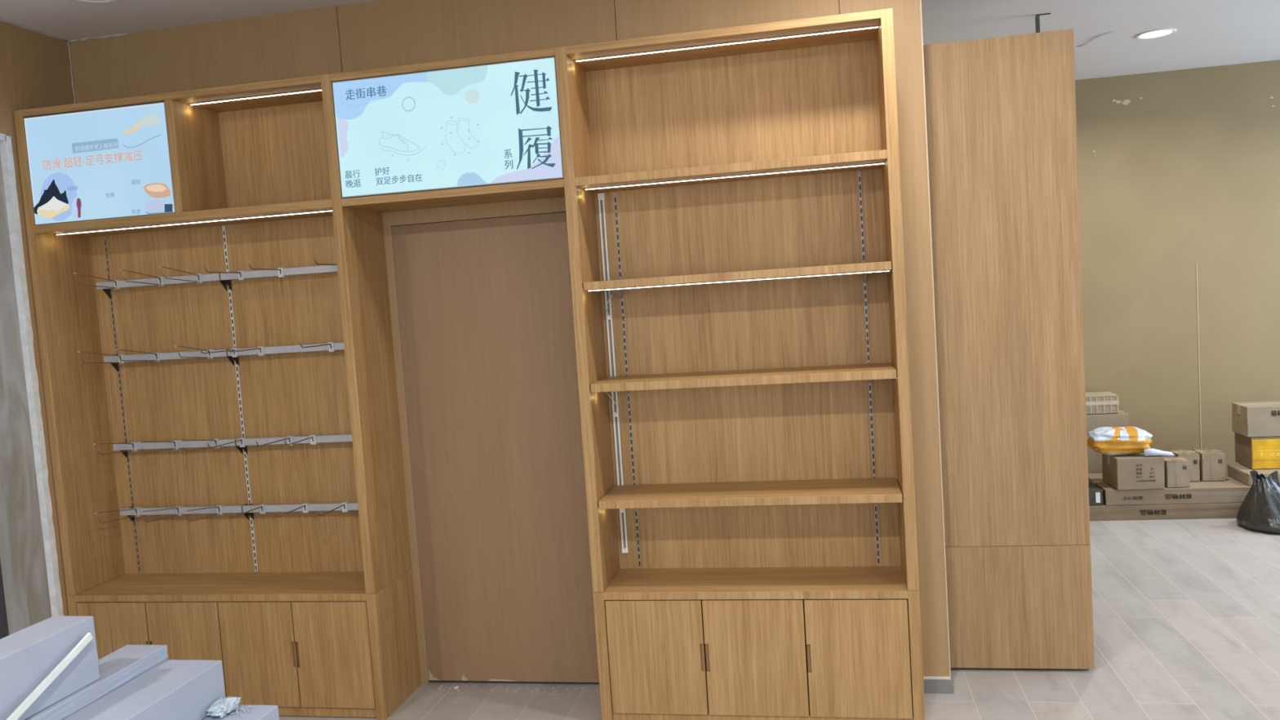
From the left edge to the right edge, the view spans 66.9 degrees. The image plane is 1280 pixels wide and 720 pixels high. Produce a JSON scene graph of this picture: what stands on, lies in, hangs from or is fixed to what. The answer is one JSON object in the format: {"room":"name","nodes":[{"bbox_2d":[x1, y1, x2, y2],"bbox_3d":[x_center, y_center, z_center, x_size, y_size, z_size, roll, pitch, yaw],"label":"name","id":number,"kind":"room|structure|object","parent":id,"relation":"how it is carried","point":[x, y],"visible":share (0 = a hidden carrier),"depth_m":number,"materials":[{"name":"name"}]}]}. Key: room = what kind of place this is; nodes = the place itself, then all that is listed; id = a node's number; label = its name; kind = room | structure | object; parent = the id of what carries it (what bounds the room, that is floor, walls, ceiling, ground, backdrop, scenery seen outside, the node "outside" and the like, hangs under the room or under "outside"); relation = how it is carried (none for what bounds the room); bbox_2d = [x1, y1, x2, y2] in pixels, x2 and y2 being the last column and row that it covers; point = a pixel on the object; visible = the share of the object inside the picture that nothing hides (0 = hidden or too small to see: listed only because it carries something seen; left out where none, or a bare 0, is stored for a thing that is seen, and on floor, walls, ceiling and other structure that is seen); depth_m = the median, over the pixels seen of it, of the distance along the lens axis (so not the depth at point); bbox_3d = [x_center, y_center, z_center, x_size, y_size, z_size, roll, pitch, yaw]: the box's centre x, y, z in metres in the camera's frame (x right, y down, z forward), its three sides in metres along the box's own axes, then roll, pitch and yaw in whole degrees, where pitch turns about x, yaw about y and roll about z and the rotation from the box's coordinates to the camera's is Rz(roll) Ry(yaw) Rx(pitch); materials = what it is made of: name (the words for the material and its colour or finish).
{"room":"shoe store","nodes":[
{"label":"shoe store","id":0,"kind":"room"},
{"bbox_2d":[0,21,73,616],"bbox_3d":[-3.257,0.330,1.096,0.258,2.970,6.958,-3,4,11],"label":"wall","id":1,"kind":"structure","parent":0,"point":[35,67],"depth_m":4.13,"materials":[{"name":"laminate"}]},
{"bbox_2d":[0,133,63,635],"bbox_3d":[-2.791,0.367,3.487,0.260,2.495,1.352,-3,4,11],"label":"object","id":2,"kind":"structure","parent":1,"relation":"in","point":[28,557],"depth_m":4.12,"materials":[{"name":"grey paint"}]},
{"bbox_2d":[0,18,128,103],"bbox_3d":[-2.490,-1.234,3.974,0.314,0.374,0.788,-3,4,11],"label":"trim","id":3,"kind":"structure","parent":1,"relation":"attached to","point":[68,42],"depth_m":4.33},
{"bbox_2d":[0,0,949,684],"bbox_3d":[-1.563,-0.015,4.368,5.552,2.970,0.150,-3,4,11],"label":"wall","id":4,"kind":"structure","parent":0,"point":[381,33],"depth_m":4.02,"materials":[{"name":"laminate"}]},
{"bbox_2d":[336,5,342,72],"bbox_3d":[-1.273,-1.224,4.143,0.004,0.570,0.004,-3,4,11],"label":"trim","id":5,"kind":"structure","parent":4,"relation":"attached to","point":[336,6],"depth_m":4.13,"materials":[{"name":"brown wood"}]},
{"bbox_2d":[389,212,599,682],"bbox_3d":[-0.556,0.407,4.175,0.912,2.026,0.064,-3,4,11],"label":"door","id":6,"kind":"structure","parent":4,"relation":"in","point":[484,306],"depth_m":4.16,"materials":[{"name":"laminate"}]},
{"bbox_2d":[613,0,617,40],"bbox_3d":[-0.093,-1.285,3.915,0.004,0.570,0.004,-3,4,11],"label":"trim","id":7,"kind":"structure","parent":4,"relation":"attached to","point":[614,0],"depth_m":3.91,"materials":[{"name":"brown wood"}]},
{"bbox_2d":[920,0,951,677],"bbox_3d":[1.161,-0.157,3.843,0.005,2.970,0.144,-3,4,11],"label":"trim","id":8,"kind":"structure","parent":4,"relation":"attached to","point":[920,0],"depth_m":3.78,"materials":[{"name":"beige wood"}]},
{"bbox_2d":[923,675,951,679],"bbox_3d":[1.174,1.272,3.876,0.130,0.004,0.023,-3,4,11],"label":"trim","id":9,"kind":"structure","parent":4,"relation":"attached to","point":[924,677],"depth_m":3.87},
{"bbox_2d":[923,677,953,693],"bbox_3d":[1.181,1.302,3.877,0.140,0.058,0.022,-3,4,11],"label":"baseboard","id":10,"kind":"structure","parent":4,"relation":"attached to","point":[931,686],"depth_m":3.86,"materials":[{"name":"grey metal"}]},
{"bbox_2d":[0,0,1279,79],"bbox_3d":[0.305,-1.514,2.178,11.800,0.080,10.700,-3,4,11],"label":"ceiling","id":11,"kind":"structure","parent":0,"point":[1209,33],"depth_m":5.11,"materials":[{"name":"paint"}]},
{"bbox_2d":[74,0,119,3],"bbox_3d":[-2.136,-1.421,3.766,0.214,0.008,0.214,-3,4,11],"label":"recessed light","id":12,"kind":"object","parent":11,"relation":"in","point":[82,1],"visible":1,"depth_m":3.85,"materials":[{"name":"white plastic"}]},
{"bbox_2d":[1035,13,1050,32],"bbox_3d":[2.171,-0.314,5.128,0.105,2.970,0.080,-3,4,11],"label":"steel pole","id":13,"kind":"object","parent":11,"relation":"attached to","point":[1037,16],"visible":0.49,"depth_m":5.02,"materials":[{"name":"grey metal"}]},
{"bbox_2d":[1076,31,1113,46],"bbox_3d":[2.628,-1.860,5.629,0.040,0.022,0.302,-5,4,-14],"label":"wire","id":14,"kind":"object","parent":11,"relation":"attached to","point":[1112,31],"visible":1,"depth_m":5.63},
{"bbox_2d":[1135,28,1176,39],"bbox_3d":[2.993,-1.891,5.620,0.214,0.008,0.214,-3,4,11],"label":"recessed light","id":15,"kind":"object","parent":11,"relation":"in","point":[1156,33],"visible":1,"depth_m":5.62,"materials":[{"name":"white plastic"}]},
{"bbox_2d":[279,518,1279,719],"bbox_3d":[0.505,1.522,2.394,11.800,0.080,10.700,-3,4,11],"label":"floor","id":16,"kind":"structure","parent":0,"point":[1186,612],"depth_m":4.13,"materials":[{"name":"grey wood"}]},
{"bbox_2d":[13,73,421,719],"bbox_3d":[-1.796,0.200,4.177,1.439,2.600,0.355,-3,4,11],"label":"display cabinet","id":17,"kind":"object","parent":16,"relation":"on","point":[255,166],"visible":0.85,"depth_m":4.21,"materials":[{"name":"brown wood"}]},
{"bbox_2d":[23,101,175,225],"bbox_3d":[-2.228,-0.811,4.042,0.663,0.447,0.093,-3,4,11],"label":"sign","id":18,"kind":"object","parent":17,"relation":"attached to","point":[114,162],"visible":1,"depth_m":4.00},
{"bbox_2d":[96,273,226,299],"bbox_3d":[-2.121,-0.325,4.295,0.609,0.077,0.060,-3,4,11],"label":"bar","id":19,"kind":"object","parent":17,"relation":"attached to","point":[214,277],"visible":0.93,"depth_m":4.26,"materials":[{"name":"metal"}]},
{"bbox_2d":[72,272,121,289],"bbox_3d":[-2.349,-0.342,4.198,0.025,0.073,0.248,-3,4,13],"label":"hook","id":20,"kind":"object","parent":19,"relation":"attached to","point":[116,284],"visible":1,"depth_m":4.24,"materials":[{"name":"metal"}]},
{"bbox_2d":[118,268,164,286],"bbox_3d":[-2.133,-0.353,4.156,0.025,0.073,0.248,-3,4,14],"label":"hook","id":21,"kind":"object","parent":19,"relation":"attached to","point":[160,279],"visible":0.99,"depth_m":4.20,"materials":[{"name":"metal"}]},
{"bbox_2d":[158,266,204,283],"bbox_3d":[-1.948,-0.363,4.121,0.025,0.073,0.248,-3,4,14],"label":"hook","id":22,"kind":"object","parent":19,"relation":"attached to","point":[198,277],"visible":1,"depth_m":4.17,"materials":[{"name":"metal"}]},
{"bbox_2d":[103,349,234,372],"bbox_3d":[-2.099,0.005,4.318,0.609,0.077,0.060,-3,4,11],"label":"bar","id":23,"kind":"object","parent":17,"relation":"attached to","point":[164,356],"visible":0.74,"depth_m":4.29,"materials":[{"name":"metal"}]},
{"bbox_2d":[77,351,126,364],"bbox_3d":[-2.344,-0.011,4.225,0.025,0.073,0.248,-3,4,14],"label":"hook","id":24,"kind":"object","parent":23,"relation":"attached to","point":[120,362],"visible":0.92,"depth_m":4.26,"materials":[{"name":"metal"}]},
{"bbox_2d":[114,348,162,361],"bbox_3d":[-2.167,-0.020,4.191,0.025,0.073,0.248,-3,4,15],"label":"hook","id":25,"kind":"object","parent":23,"relation":"attached to","point":[157,358],"visible":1,"depth_m":4.24,"materials":[{"name":"metal"}]},
{"bbox_2d":[173,345,214,359],"bbox_3d":[-1.901,-0.034,4.139,0.025,0.073,0.248,-3,4,9],"label":"hook","id":26,"kind":"object","parent":23,"relation":"attached to","point":[209,355],"visible":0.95,"depth_m":4.20,"materials":[{"name":"metal"}]},
{"bbox_2d":[112,438,242,457],"bbox_3d":[-2.073,0.400,4.346,0.609,0.077,0.060,-3,4,11],"label":"bar","id":27,"kind":"object","parent":17,"relation":"attached to","point":[185,444],"visible":0.83,"depth_m":4.32,"materials":[{"name":"metal"}]},
{"bbox_2d":[93,441,137,454],"bbox_3d":[-2.296,0.382,4.249,0.025,0.073,0.248,-3,4,11],"label":"hook","id":28,"kind":"object","parent":27,"relation":"attached to","point":[133,445],"visible":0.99,"depth_m":4.31,"materials":[{"name":"metal"}]},
{"bbox_2d":[137,440,178,453],"bbox_3d":[-2.087,0.371,4.208,0.025,0.073,0.248,-3,4,10],"label":"hook","id":29,"kind":"object","parent":27,"relation":"attached to","point":[175,443],"visible":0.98,"depth_m":4.27,"materials":[{"name":"metal"}]},
{"bbox_2d":[178,438,221,451],"bbox_3d":[-1.892,0.361,4.170,0.025,0.073,0.248,-3,4,12],"label":"hook","id":30,"kind":"object","parent":27,"relation":"attached to","point":[215,441],"visible":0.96,"depth_m":4.22,"materials":[{"name":"metal"}]},
{"bbox_2d":[34,198,332,236],"bbox_3d":[-1.853,-0.597,4.099,1.358,0.034,0.310,-3,4,11],"label":"shelf","id":31,"kind":"object","parent":17,"relation":"attached to","point":[185,220],"depth_m":4.04,"materials":[{"name":"brown wood"}]},
{"bbox_2d":[120,503,248,522],"bbox_3d":[-2.054,0.697,4.367,0.609,0.077,0.060,-3,4,11],"label":"bar","id":32,"kind":"object","parent":17,"relation":"attached to","point":[227,508],"visible":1,"depth_m":4.33,"materials":[{"name":"metal"}]},
{"bbox_2d":[93,506,142,523],"bbox_3d":[-2.300,0.680,4.275,0.025,0.073,0.248,-3,4,15],"label":"hook","id":33,"kind":"object","parent":32,"relation":"attached to","point":[136,511],"visible":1,"depth_m":4.32,"materials":[{"name":"metal"}]},
{"bbox_2d":[139,506,183,522],"bbox_3d":[-2.088,0.669,4.233,0.025,0.073,0.248,-3,4,12],"label":"hook","id":34,"kind":"object","parent":32,"relation":"attached to","point":[178,508],"visible":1,"depth_m":4.29,"materials":[{"name":"metal"}]},
{"bbox_2d":[183,504,224,521],"bbox_3d":[-1.885,0.659,4.194,0.025,0.073,0.248,-3,4,10],"label":"hook","id":35,"kind":"object","parent":32,"relation":"attached to","point":[219,508],"visible":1,"depth_m":4.26,"materials":[{"name":"metal"}]},
{"bbox_2d":[56,210,332,235],"bbox_3d":[-1.851,-0.571,4.027,1.322,0.002,0.005,-3,4,11],"label":"diffuser","id":36,"kind":"object","parent":17,"relation":"attached to","point":[310,211],"depth_m":4.02,"materials":[{"name":"white plastic"}]},
{"bbox_2d":[75,571,366,602],"bbox_3d":[-1.749,0.985,4.211,1.358,0.030,0.311,-3,4,11],"label":"countertop","id":37,"kind":"structure","parent":17,"relation":"on","point":[343,585],"depth_m":4.16,"materials":[{"name":"brown wood"}]},
{"bbox_2d":[190,89,321,105],"bbox_3d":[-1.545,-1.073,3.950,0.642,0.002,0.005,-3,4,11],"label":"diffuser","id":38,"kind":"object","parent":17,"relation":"attached to","point":[300,91],"depth_m":3.95,"materials":[{"name":"white plastic"}]},
{"bbox_2d":[220,265,337,290],"bbox_3d":[-1.521,-0.356,4.178,0.599,0.077,0.060,-3,4,11],"label":"bar","id":39,"kind":"object","parent":17,"relation":"attached to","point":[227,277],"visible":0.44,"depth_m":4.15,"materials":[{"name":"metal"}]},
{"bbox_2d":[204,266,245,279],"bbox_3d":[-1.749,-0.364,4.083,0.025,0.056,0.248,-3,4,14],"label":"hook","id":40,"kind":"object","parent":39,"relation":"attached to","point":[241,277],"visible":1,"depth_m":4.17,"materials":[{"name":"metal"}]},
{"bbox_2d":[248,262,285,277],"bbox_3d":[-1.558,-0.374,4.045,0.025,0.056,0.248,-3,4,11],"label":"hook","id":41,"kind":"object","parent":39,"relation":"attached to","point":[280,270],"visible":1,"depth_m":4.14,"materials":[{"name":"metal"}]},
{"bbox_2d":[314,257,337,265],"bbox_3d":[-1.279,-0.389,3.991,0.025,0.056,0.248,-3,4,9],"label":"hook","id":42,"kind":"object","parent":39,"relation":"attached to","point":[314,258],"visible":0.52,"depth_m":3.95,"materials":[{"name":"metal"}]},
{"bbox_2d":[227,342,344,365],"bbox_3d":[-1.499,-0.026,4.202,0.599,0.077,0.060,-3,4,11],"label":"bar","id":43,"kind":"object","parent":17,"relation":"attached to","point":[337,346],"visible":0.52,"depth_m":4.17,"materials":[{"name":"metal"}]},
{"bbox_2d":[199,347,239,357],"bbox_3d":[-1.788,-0.031,4.118,0.025,0.056,0.248,-3,4,12],"label":"hook","id":44,"kind":"object","parent":43,"relation":"attached to","point":[234,354],"visible":1,"depth_m":4.21,"materials":[{"name":"metal"}]},
{"bbox_2d":[226,346,266,355],"bbox_3d":[-1.665,-0.038,4.094,0.025,0.056,0.248,-3,4,13],"label":"hook","id":45,"kind":"object","parent":43,"relation":"attached to","point":[260,348],"visible":1,"depth_m":4.19,"materials":[{"name":"metal"}]},
{"bbox_2d":[299,342,336,351],"bbox_3d":[-1.342,-0.055,4.031,0.025,0.056,0.248,-3,4,14],"label":"hook","id":46,"kind":"object","parent":43,"relation":"attached to","point":[331,344],"visible":1,"depth_m":4.13,"materials":[{"name":"metal"}]},
{"bbox_2d":[235,434,352,453],"bbox_3d":[-1.473,0.368,4.230,0.599,0.077,0.060,-3,4,11],"label":"bar","id":47,"kind":"object","parent":17,"relation":"attached to","point":[338,437],"visible":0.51,"depth_m":4.20,"materials":[{"name":"metal"}]},
{"bbox_2d":[207,437,247,448],"bbox_3d":[-1.768,0.363,4.147,0.025,0.056,0.248,-3,4,13],"label":"hook","id":48,"kind":"object","parent":47,"relation":"attached to","point":[242,441],"visible":1,"depth_m":4.24,"materials":[{"name":"metal"}]},
{"bbox_2d":[255,435,294,446],"bbox_3d":[-1.545,0.351,4.104,0.025,0.056,0.248,-3,4,15],"label":"hook","id":49,"kind":"object","parent":47,"relation":"attached to","point":[290,440],"visible":1,"depth_m":4.20,"materials":[{"name":"metal"}]},
{"bbox_2d":[284,434,317,444],"bbox_3d":[-1.430,0.345,4.081,0.025,0.056,0.248,-3,4,10],"label":"hook","id":50,"kind":"object","parent":47,"relation":"attached to","point":[313,437],"visible":1,"depth_m":4.18,"materials":[{"name":"metal"}]},
{"bbox_2d":[242,502,358,519],"bbox_3d":[-1.454,0.665,4.251,0.599,0.077,0.060,-3,4,11],"label":"bar","id":51,"kind":"object","parent":17,"relation":"attached to","point":[326,506],"visible":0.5,"depth_m":4.23,"materials":[{"name":"metal"}]},
{"bbox_2d":[226,503,267,518],"bbox_3d":[-1.685,0.657,4.156,0.025,0.056,0.248,-3,4,14],"label":"hook","id":52,"kind":"object","parent":51,"relation":"attached to","point":[262,508],"visible":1,"depth_m":4.25,"materials":[{"name":"metal"}]},
{"bbox_2d":[275,502,310,516],"bbox_3d":[-1.477,0.646,4.115,0.025,0.056,0.248,-3,4,11],"label":"hook","id":53,"kind":"object","parent":51,"relation":"attached to","point":[304,505],"visible":1,"depth_m":4.21,"materials":[{"name":"metal"}]},
{"bbox_2d":[317,501,349,515],"bbox_3d":[-1.292,0.636,4.080,0.025,0.056,0.248,-3,4,10],"label":"hook","id":54,"kind":"object","parent":51,"relation":"attached to","point":[344,506],"visible":1,"depth_m":4.18,"materials":[{"name":"metal"}]},
{"bbox_2d":[429,684,598,693],"bbox_3d":[-0.515,1.419,4.179,0.815,0.006,0.068,-3,4,11],"label":"crumbs","id":55,"kind":"object","parent":16,"relation":"on","point":[440,685],"visible":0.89,"depth_m":4.17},
{"bbox_2d":[554,8,924,719],"bbox_3d":[0.398,0.086,3.752,1.221,2.600,0.355,-3,4,11],"label":"display cabinet","id":56,"kind":"object","parent":16,"relation":"on","point":[733,194],"visible":1,"depth_m":3.79,"materials":[{"name":"brown wood"}]},
{"bbox_2d":[330,48,564,212],"bbox_3d":[-0.714,-0.897,3.880,0.907,0.514,0.354,-3,4,11],"label":"sign frame","id":57,"kind":"object","parent":56,"relation":"attached to","point":[553,188],"depth_m":3.74,"materials":[{"name":"brown wood"}]},
{"bbox_2d":[332,56,564,198],"bbox_3d":[-0.738,-0.888,3.754,0.902,0.448,0.093,-3,4,11],"label":"sign","id":58,"kind":"object","parent":57,"relation":"attached to","point":[499,123],"visible":1,"depth_m":3.71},
{"bbox_2d":[576,26,878,62],"bbox_3d":[0.307,-1.169,3.591,1.122,0.002,0.005,-3,4,11],"label":"diffuser","id":59,"kind":"object","parent":56,"relation":"attached to","point":[851,28],"depth_m":3.58,"materials":[{"name":"white plastic"}]},
{"bbox_2d":[574,149,887,193],"bbox_3d":[0.343,-0.710,3.674,1.138,0.031,0.310,-3,4,11],"label":"shelf","id":60,"kind":"object","parent":56,"relation":"attached to","point":[868,162],"depth_m":3.61,"materials":[{"name":"brown wood"}]},
{"bbox_2d":[585,163,884,190],"bbox_3d":[0.340,-0.687,3.633,1.122,0.002,0.004,-3,4,11],"label":"diffuser","id":61,"kind":"object","parent":56,"relation":"attached to","point":[863,164],"depth_m":3.62,"materials":[{"name":"white plastic"}]},
{"bbox_2d":[582,261,891,289],"bbox_3d":[0.368,-0.320,3.700,1.131,0.030,0.301,-3,4,11],"label":"shelf","id":62,"kind":"object","parent":56,"relation":"attached to","point":[824,270],"depth_m":3.63,"materials":[{"name":"brown wood"}]},
{"bbox_2d":[588,271,887,291],"bbox_3d":[0.348,-0.290,3.570,1.110,0.002,0.002,-3,4,11],"label":"diffuser","id":63,"kind":"object","parent":56,"relation":"attached to","point":[794,273],"depth_m":3.57,"materials":[{"name":"white plastic"}]},
{"bbox_2d":[590,362,897,392],"bbox_3d":[0.394,0.067,3.728,1.131,0.032,0.301,-3,4,11],"label":"shelf","id":64,"kind":"object","parent":56,"relation":"attached to","point":[776,373],"depth_m":3.66,"materials":[{"name":"brown wood"}]},
{"bbox_2d":[598,477,902,509],"bbox_3d":[0.423,0.517,3.760,1.131,0.030,0.301,-3,4,11],"label":"shelf","id":65,"kind":"object","parent":56,"relation":"attached to","point":[682,491],"depth_m":3.71,"materials":[{"name":"brown wood"}]},
{"bbox_2d":[603,566,907,599],"bbox_3d":[0.446,0.871,3.786,1.138,0.030,0.311,-3,4,11],"label":"shelf","id":66,"kind":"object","parent":56,"relation":"on","point":[824,582],"depth_m":3.73,"materials":[{"name":"brown wood"}]},
{"bbox_2d":[923,28,1094,669],"bbox_3d":[1.566,-0.027,4.343,0.592,2.588,0.836,-3,4,11],"label":"tall cabinet","id":67,"kind":"object","parent":16,"relation":"on","point":[1001,111],"visible":0.84,"depth_m":3.93,"materials":[{"name":"brown wood"}]},
{"bbox_2d":[1086,409,1128,473],"bbox_3d":[3.213,0.676,6.934,0.478,0.606,0.268,-3,4,11],"label":"carton","id":68,"kind":"object","parent":16,"relation":"on","point":[1094,421],"visible":0.14,"depth_m":6.79,"materials":[{"name":"cardboard"}]},
{"bbox_2d":[1085,391,1119,414],"bbox_3d":[3.186,0.309,6.910,0.369,0.126,0.244,-3,4,11],"label":"carton","id":69,"kind":"object","parent":68,"relation":"on","point":[1096,402],"visible":0.47,"depth_m":6.78,"materials":[{"name":"cardboard"}]},
{"bbox_2d":[1088,502,1241,520],"bbox_3d":[3.658,0.937,6.428,1.596,0.099,0.576,-3,4,11],"label":"carton","id":70,"kind":"object","parent":16,"relation":"on","point":[1206,510],"visible":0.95,"depth_m":6.20,"materials":[{"name":"cardboard"}]},
{"bbox_2d":[1088,482,1102,505],"bbox_3d":[2.932,0.886,6.403,0.184,0.099,0.246,-3,4,11],"label":"box","id":71,"kind":"object","parent":70,"relation":"on","point":[1095,493],"visible":0.43,"depth_m":6.28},
{"bbox_2d":[1088,469,1251,505],"bbox_3d":[3.745,0.832,6.393,1.402,0.101,0.554,-3,4,11],"label":"carton","id":72,"kind":"object","parent":70,"relation":"on","point":[1231,490],"visible":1,"depth_m":6.20,"materials":[{"name":"brown cardboard"}]},
{"bbox_2d":[1102,453,1164,489],"bbox_3d":[3.225,0.715,6.341,0.290,0.205,0.310,-3,4,9],"label":"carton","id":73,"kind":"object","parent":72,"relation":"on","point":[1137,471],"visible":1,"depth_m":6.20,"materials":[{"name":"brown cardboard"}]},
{"bbox_2d":[1086,426,1174,456],"bbox_3d":[3.195,0.525,6.340,0.492,0.172,0.304,-3,4,11],"label":"parcel","id":74,"kind":"object","parent":73,"relation":"on","point":[1110,441],"visible":1,"depth_m":6.25,"materials":[{"name":"white plastic"}]},
{"bbox_2d":[1164,456,1190,487],"bbox_3d":[3.448,0.723,6.253,0.140,0.172,0.151,-3,4,10],"label":"carton","id":75,"kind":"object","parent":72,"relation":"on","point":[1176,471],"visible":0.94,"depth_m":6.18,"materials":[{"name":"brown cardboard"}]},
{"bbox_2d":[1168,448,1199,481],"bbox_3d":[3.599,0.697,6.401,0.134,0.184,0.171,-3,4,11],"label":"carton","id":76,"kind":"object","parent":72,"relation":"on","point":[1192,456],"visible":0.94,"depth_m":6.32,"materials":[{"name":"cardboard"}]},
{"bbox_2d":[1192,448,1225,480],"bbox_3d":[3.749,0.689,6.382,0.144,0.183,0.191,-3,4,13],"label":"carton","id":77,"kind":"object","parent":72,"relation":"on","point":[1212,460],"visible":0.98,"depth_m":6.29,"materials":[{"name":"brown cardboard"}]},
{"bbox_2d":[1226,463,1279,485],"bbox_3d":[4.138,0.729,6.219,0.551,0.074,0.332,-3,4,11],"label":"carton","id":78,"kind":"object","parent":72,"relation":"on","point":[1241,473],"visible":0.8,"depth_m":6.21,"materials":[{"name":"cardboard"}]},
{"bbox_2d":[1235,432,1279,469],"bbox_3d":[4.147,0.579,6.301,0.409,0.206,0.265,-3,4,11],"label":"box","id":79,"kind":"object","parent":78,"relation":"on","point":[1251,452],"visible":0.99,"depth_m":6.21,"materials":[{"name":"cardboard"}]},
{"bbox_2d":[1231,400,1279,437],"bbox_3d":[4.141,0.377,6.274,0.474,0.195,0.246,-3,4,11],"label":"carton","id":80,"kind":"object","parent":79,"relation":"on","point":[1249,419],"visible":1,"depth_m":6.20,"materials":[{"name":"cardboard"}]},
{"bbox_2d":[1235,470,1279,533],"bbox_3d":[3.845,0.838,5.860,0.407,0.353,0.402,-3,4,11],"label":"plastic bag","id":81,"kind":"object","parent":16,"relation":"on","point":[1260,510],"visible":1,"depth_m":5.81,"materials":[{"name":"black plastic"}]},
{"bbox_3d":[-1.285,1.366,2.461,0.521,0.455,0.594,-3,4,11],"label":"block","id":82,"kind":"object","parent":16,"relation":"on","visible":0},
{"bbox_2d":[202,704,279,719],"bbox_3d":[-1.305,1.065,2.440,0.521,0.150,0.594,-3,4,11],"label":"block","id":83,"kind":"object","parent":82,"relation":"on","point":[260,712],"visible":0.31,"depth_m":2.63,"materials":[{"name":"plastic"}]},
{"bbox_2d":[62,659,225,719],"bbox_3d":[-1.393,0.932,2.447,0.360,0.125,0.598,-3,4,11],"label":"block","id":84,"kind":"object","parent":83,"relation":"on","point":[171,689],"visible":0.66,"depth_m":2.54,"materials":[{"name":"plastic"}]},
{"bbox_2d":[25,644,168,719],"bbox_3d":[-1.453,0.852,2.455,0.130,0.041,0.603,-3,4,11],"label":"block","id":85,"kind":"object","parent":84,"relation":"on","point":[125,664],"visible":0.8,"depth_m":2.56,"materials":[{"name":"plastic"}]},
{"bbox_2d":[0,616,100,719],"bbox_3d":[-1.515,0.768,2.215,0.122,0.167,0.604,-3,4,11],"label":"block","id":86,"kind":"object","parent":85,"relation":"on","point":[28,655],"visible":0.88,"depth_m":2.35,"materials":[{"name":"plastic"}]},
{"bbox_2d":[5,632,93,719],"bbox_3d":[-1.414,0.771,2.299,0.008,0.136,0.331,-3,4,9],"label":"stick","id":87,"kind":"object","parent":86,"relation":"attached to","point":[86,639],"visible":1,"depth_m":2.31,"materials":[{"name":"white plastic"}]},
{"bbox_2d":[206,696,241,718],"bbox_3d":[-1.137,0.945,2.644,0.068,0.036,0.095,-3,4,11],"label":"film","id":88,"kind":"object","parent":83,"relation":"on","point":[220,708],"visible":1,"depth_m":2.62,"materials":[{"name":"plastic"}]},
{"bbox_2d":[229,705,254,717],"bbox_3d":[-1.086,0.958,2.641,0.048,0.007,0.068,-3,4,11],"label":"crumbs","id":89,"kind":"object","parent":83,"relation":"on","point":[242,708],"visible":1,"depth_m":2.65,"materials":[{"name":"white plastic"}]},
{"bbox_2d":[1075,59,1279,469],"bbox_3d":[4.370,-0.582,6.851,5.500,2.970,0.152,-3,4,11],"label":"wall","id":90,"kind":"structure","parent":0,"point":[1184,174],"depth_m":6.86,"materials":[{"name":"beige paint"}]},
{"bbox_2d":[1195,262,1201,448],"bbox_3d":[3.989,0.117,6.906,0.006,1.620,0.005,-3,4,11],"label":"trim","id":91,"kind":"structure","parent":90,"relation":"attached to","point":[1196,263],"depth_m":6.89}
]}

